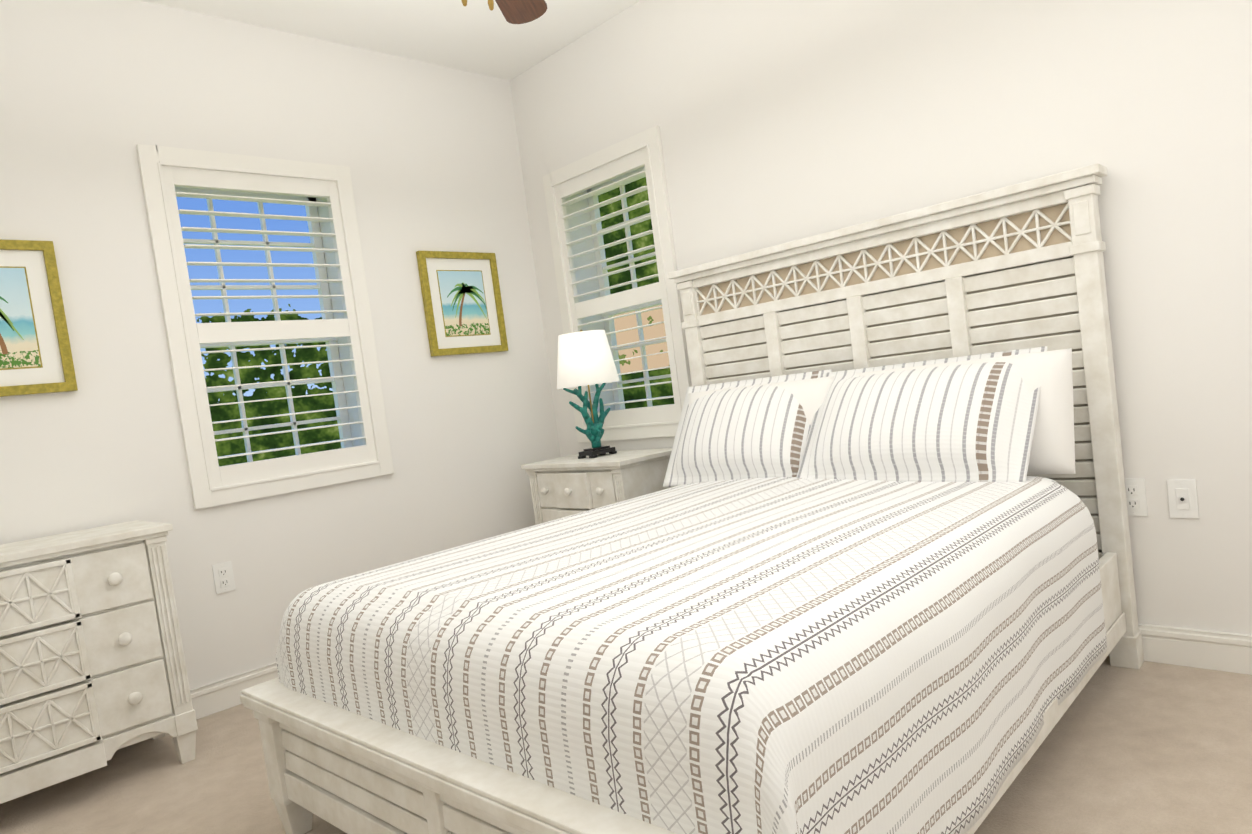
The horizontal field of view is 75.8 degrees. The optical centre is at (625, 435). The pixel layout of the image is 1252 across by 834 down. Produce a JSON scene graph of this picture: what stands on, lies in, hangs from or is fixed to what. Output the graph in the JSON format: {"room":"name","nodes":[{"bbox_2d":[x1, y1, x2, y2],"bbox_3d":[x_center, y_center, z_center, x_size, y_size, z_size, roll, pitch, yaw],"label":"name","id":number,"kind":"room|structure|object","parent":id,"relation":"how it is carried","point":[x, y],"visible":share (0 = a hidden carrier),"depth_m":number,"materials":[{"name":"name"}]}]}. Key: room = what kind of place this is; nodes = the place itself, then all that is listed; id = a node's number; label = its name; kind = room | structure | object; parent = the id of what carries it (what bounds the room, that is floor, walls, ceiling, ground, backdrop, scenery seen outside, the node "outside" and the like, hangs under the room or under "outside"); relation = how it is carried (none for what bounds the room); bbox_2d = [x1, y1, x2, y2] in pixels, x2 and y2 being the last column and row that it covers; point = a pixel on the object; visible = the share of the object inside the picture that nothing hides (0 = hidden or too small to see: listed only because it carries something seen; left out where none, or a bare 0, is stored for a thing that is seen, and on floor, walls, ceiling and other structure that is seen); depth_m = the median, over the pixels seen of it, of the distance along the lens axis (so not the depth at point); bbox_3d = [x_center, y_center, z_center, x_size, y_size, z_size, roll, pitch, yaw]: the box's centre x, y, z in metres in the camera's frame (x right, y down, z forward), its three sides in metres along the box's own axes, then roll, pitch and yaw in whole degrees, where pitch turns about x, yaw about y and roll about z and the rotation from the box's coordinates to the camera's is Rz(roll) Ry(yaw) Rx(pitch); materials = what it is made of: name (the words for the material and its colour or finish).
{"room":"bedroom","nodes":[
{"label":"bedroom","id":0,"kind":"room"},
{"bbox_2d":[0,0,560,689],"bbox_3d":[-1.600,-0.332,3.455,3.540,2.770,0.270,-11,4,-44],"label":"wall","id":1,"kind":"structure","parent":0,"point":[94,94],"depth_m":3.31,"materials":[{"name":"white paint"}]},
{"bbox_2d":[0,239,77,396],"bbox_3d":[-2.161,-0.393,2.704,0.460,0.531,0.028,-11,4,-44],"label":"picture","id":2,"kind":"object","parent":1,"relation":"attached to","point":[35,353],"visible":1,"depth_m":2.80,"materials":[{"name":"gold metal"}]},
{"bbox_2d":[212,561,235,593],"bbox_3d":[-1.599,0.565,3.199,0.072,0.116,0.009,-11,4,-44],"label":"electrical outlet","id":3,"kind":"object","parent":1,"relation":"attached to","point":[223,575],"visible":1,"depth_m":3.20,"materials":[{"name":"white plastic"}]},
{"bbox_2d":[190,662,278,719],"bbox_3d":[-1.331,0.976,3.423,2.940,0.115,0.020,-11,4,-44],"label":"baseboard","id":4,"kind":"structure","parent":1,"relation":"attached to","point":[218,696],"depth_m":3.17,"materials":[{"name":"white wood"}]},
{"bbox_2d":[136,144,393,508],"bbox_3d":[-1.556,-0.457,3.479,0.850,1.409,0.290,-11,4,-44],"label":"window","id":5,"kind":"structure","parent":1,"relation":"in","point":[169,175],"depth_m":3.40,"materials":[{"name":"white wood"}]},
{"bbox_2d":[416,251,508,356],"bbox_3d":[-0.811,-0.663,4.030,0.446,0.508,0.028,-11,4,-44],"label":"picture","id":6,"kind":"object","parent":1,"relation":"attached to","point":[462,302],"visible":1,"depth_m":4.02,"materials":[{"name":"gold metal"}]},
{"bbox_2d":[140,0,639,80],"bbox_3d":[-0.246,-1.837,1.790,3.540,0.050,4.690,-11,4,-44],"label":"ceiling","id":7,"kind":"structure","parent":0,"point":[477,36],"depth_m":3.62,"materials":[{"name":"white paint"}]},
{"bbox_2d":[461,0,546,23],"bbox_3d":[-0.502,-1.504,2.246,1.344,0.595,1.397,-11,4,-44],"label":"fan","id":8,"kind":"object","parent":7,"relation":"hanging from","point":[519,11],"visible":1,"depth_m":2.91,"materials":[{"name":"brown wood"}]},
{"bbox_2d":[0,656,1251,833],"bbox_3d":[0.116,0.955,1.948,3.540,0.050,4.690,-11,4,-44],"label":"floor","id":9,"kind":"structure","parent":0,"point":[1147,747],"depth_m":2.17,"materials":[{"name":"carpet"}]},
{"bbox_2d":[0,520,197,803],"bbox_3d":[-1.923,0.758,2.527,0.904,0.800,0.462,-11,4,-44],"label":"dresser","id":10,"kind":"object","parent":9,"relation":"on","point":[93,673],"visible":1,"depth_m":2.49,"materials":[{"name":"paint"}]},
{"bbox_2d":[521,448,671,524],"bbox_3d":[-0.086,0.471,3.863,0.452,0.745,0.704,-11,4,-44],"label":"nightstand","id":11,"kind":"object","parent":9,"relation":"on","point":[562,487],"visible":0.25,"depth_m":3.66,"materials":[{"name":"paint"}]},
{"bbox_2d":[557,330,619,458],"bbox_3d":[-0.176,-0.205,3.871,0.304,0.615,0.304,-11,4,-44],"label":"lamp","id":12,"kind":"object","parent":11,"relation":"on","point":[585,358],"visible":1,"depth_m":3.77,"materials":[{"name":"teal"}]},
{"bbox_2d":[240,163,1143,833],"bbox_3d":[0.238,0.129,2.264,1.657,1.520,2.067,-4,4,44],"label":"bed","id":13,"kind":"object","parent":9,"relation":"on","point":[864,565],"visible":1,"depth_m":1.84,"materials":[{"name":"fabric"}]},
{"bbox_2d":[275,476,1107,833],"bbox_3d":[0.236,0.538,2.230,1.606,0.608,1.761,-4,4,44],"label":"quilt","id":14,"kind":"object","parent":13,"relation":"on","point":[699,654],"depth_m":1.53,"materials":[{"name":"white fabric"}]},
{"bbox_2d":[510,0,1251,634],"bbox_3d":[1.186,-0.662,2.908,0.270,2.770,4.420,-11,4,-44],"label":"wall","id":15,"kind":"structure","parent":0,"point":[778,122],"depth_m":2.60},
{"bbox_2d":[543,125,691,442],"bbox_3d":[0.036,-0.696,4.044,0.290,1.409,0.825,-11,4,-44],"label":"window","id":16,"kind":"structure","parent":15,"relation":"in","point":[623,163],"depth_m":3.95,"materials":[{"name":"white wood"}]},
{"bbox_2d":[1124,478,1147,515],"bbox_3d":[1.563,0.190,2.482,0.009,0.116,0.072,-11,4,-44],"label":"electrical outlet","id":17,"kind":"object","parent":15,"relation":"attached to","point":[1135,489],"visible":0.88,"depth_m":2.47,"materials":[{"name":"white plastic"}]},
{"bbox_2d":[1108,623,1251,674],"bbox_3d":[1.162,0.678,2.979,0.023,0.115,4.153,-11,4,-44],"label":"baseboard","id":18,"kind":"structure","parent":15,"relation":"attached to","point":[1213,650],"depth_m":2.40,"materials":[{"name":"white wood"}]},
{"bbox_2d":[1167,479,1198,517],"bbox_3d":[1.652,0.189,2.388,0.014,0.116,0.072,-11,4,-44],"label":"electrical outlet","id":19,"kind":"object","parent":15,"relation":"attached to","point":[1182,498],"visible":1,"depth_m":2.39,"materials":[{"name":"white plastic"}]}
]}

